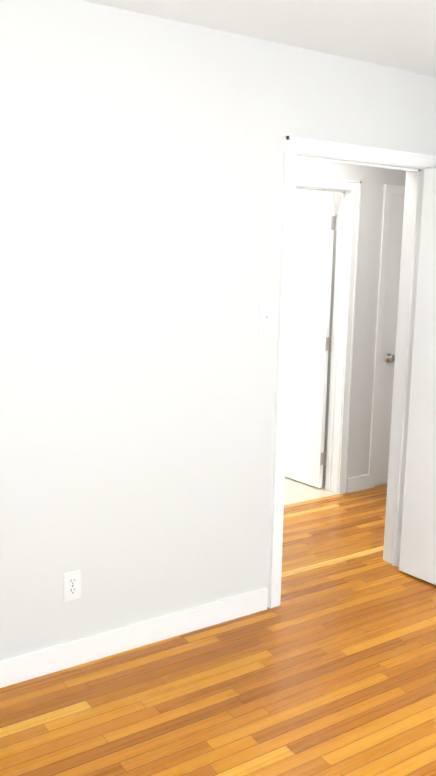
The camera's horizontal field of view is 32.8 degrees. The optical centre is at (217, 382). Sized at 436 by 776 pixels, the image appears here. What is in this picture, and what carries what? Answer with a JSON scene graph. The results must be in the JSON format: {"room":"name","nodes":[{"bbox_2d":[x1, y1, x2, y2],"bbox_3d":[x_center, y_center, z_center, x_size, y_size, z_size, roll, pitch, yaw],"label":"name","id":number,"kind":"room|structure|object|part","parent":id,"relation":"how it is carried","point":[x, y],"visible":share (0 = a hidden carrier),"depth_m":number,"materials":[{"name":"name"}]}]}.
{"room":"empty bedroom","nodes":[
{"label":"empty bedroom","id":0,"kind":"room"},
{"bbox_2d":[0,0,434,660],"bbox_3d":[-0.355,-0.126,2.893,3.135,2.440,0.120,-5,11,-32],"label":"wall","id":1,"kind":"structure","parent":0,"point":[141,170],"depth_m":2.85,"materials":[{"name":"white paint"}]},
{"bbox_2d":[63,570,80,601],"bbox_3d":[-0.559,0.781,2.848,0.070,0.115,0.007,-5,11,-32],"label":"electrical outlet plate","id":2,"kind":"object","parent":1,"relation":"attached to","point":[71,585],"visible":1,"depth_m":2.85,"materials":[{"name":"white plastic"}]},
{"bbox_2d":[0,588,267,687],"bbox_3d":[-0.713,1.070,2.797,2.227,0.100,0.013,-5,11,-32],"label":"baseboard","id":3,"kind":"structure","parent":1,"relation":"attached to","point":[28,666],"depth_m":3.01,"materials":[{"name":"white paint"}]},
{"bbox_2d":[259,305,272,331],"bbox_3d":[0.208,-0.273,3.151,0.070,0.115,0.019,-5,11,-32],"label":"switch plate","id":4,"kind":"object","parent":1,"relation":"attached to","point":[265,318],"visible":1,"depth_m":3.15,"materials":[{"name":"white plastic"}]},
{"bbox_2d":[269,136,435,608],"bbox_3d":[0.608,-0.035,3.540,0.921,2.083,0.154,-5,11,-32],"label":"door frame","id":5,"kind":"structure","parent":1,"relation":"attached to","point":[293,146],"depth_m":3.41,"materials":[{"name":"white paint"}]},
{"bbox_2d":[0,477,435,775],"bbox_3d":[0.485,1.029,3.660,5.440,0.060,7.510,-5,11,-32],"label":"floor","id":6,"kind":"structure","parent":0,"point":[327,667],"depth_m":2.77,"materials":[{"name":"brown wood"}]},
{"bbox_2d":[81,0,435,76],"bbox_3d":[0.535,-1.445,3.240,5.440,0.080,7.510,-5,11,-32],"label":"ceiling","id":7,"kind":"structure","parent":0,"point":[399,34],"depth_m":2.72,"materials":[{"name":"white paint"}]},
{"bbox_2d":[295,189,338,479],"bbox_3d":[0.273,-0.658,6.108,0.120,2.440,2.480,-5,11,-32],"label":"wall","id":8,"kind":"structure","parent":0,"point":[302,192],"depth_m":5.24,"materials":[{"name":"white paint"}]},
{"bbox_2d":[296,159,405,485],"bbox_3d":[1.120,-0.474,5.124,2.340,2.440,0.120,-5,11,-32],"label":"wall","id":9,"kind":"structure","parent":0,"point":[374,180],"depth_m":4.95,"materials":[{"name":"white paint"}]},
{"bbox_2d":[285,193,336,487],"bbox_3d":[0.497,-0.306,5.301,0.144,2.000,0.786,-7,12,-38],"label":"door","id":10,"kind":"structure","parent":9,"relation":"in","point":[315,222],"depth_m":5.11,"materials":[{"name":"white paint"}]},
{"bbox_3d":[0.750,-0.260,5.013,0.056,1.700,0.014,-7,12,-38],"label":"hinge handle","id":11,"kind":"part","parent":10,"relation":"part of","materials":[{"name":"silver metal"}]},
{"bbox_2d":[295,175,361,494],"bbox_3d":[0.477,-0.242,4.746,0.906,2.083,0.154,-5,11,-32],"label":"door frame","id":12,"kind":"structure","parent":9,"relation":"attached to","point":[340,315],"depth_m":4.91,"materials":[{"name":"white paint"}]},
{"bbox_2d":[346,474,368,492],"bbox_3d":[0.973,0.703,5.163,0.200,0.100,0.013,-5,11,-32],"label":"baseboard","id":13,"kind":"structure","parent":9,"relation":"attached to","point":[357,483],"depth_m":5.15,"materials":[{"name":"white paint"}]},
{"bbox_2d":[368,184,404,487],"bbox_3d":[1.446,-0.312,5.287,0.876,2.078,0.012,-5,11,-32],"label":"trim","id":14,"kind":"structure","parent":9,"relation":"attached to","point":[389,190],"depth_m":5.04,"materials":[{"name":"white paint"}]},
{"bbox_2d":[375,194,404,484],"bbox_3d":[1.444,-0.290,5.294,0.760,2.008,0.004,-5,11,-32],"label":"closet door","id":15,"kind":"structure","parent":9,"relation":"in","point":[391,313],"depth_m":5.12,"materials":[{"name":"white paint"}]},
{"bbox_2d":[385,353,394,362],"bbox_3d":[1.193,-0.167,5.117,0.066,0.066,0.055,-5,11,-32],"label":"door knob","id":16,"kind":"object","parent":15,"relation":"attached to","point":[389,357],"visible":0.96,"depth_m":5.10,"materials":[{"name":"silver metal"}]},
{"bbox_2d":[430,77,435,155],"bbox_3d":[1.011,-0.246,3.765,0.115,2.440,0.120,-5,11,-32],"label":"wall","id":17,"kind":"structure","parent":0,"point":[433,144],"depth_m":3.53,"materials":[{"name":"white paint"}]},
{"bbox_2d":[399,168,435,584],"bbox_3d":[1.210,0.035,3.375,0.144,2.000,0.801,-7,12,-39],"label":"door","id":18,"kind":"structure","parent":17,"relation":"in","point":[417,557],"depth_m":3.62,"materials":[{"name":"white paint"}]}
]}

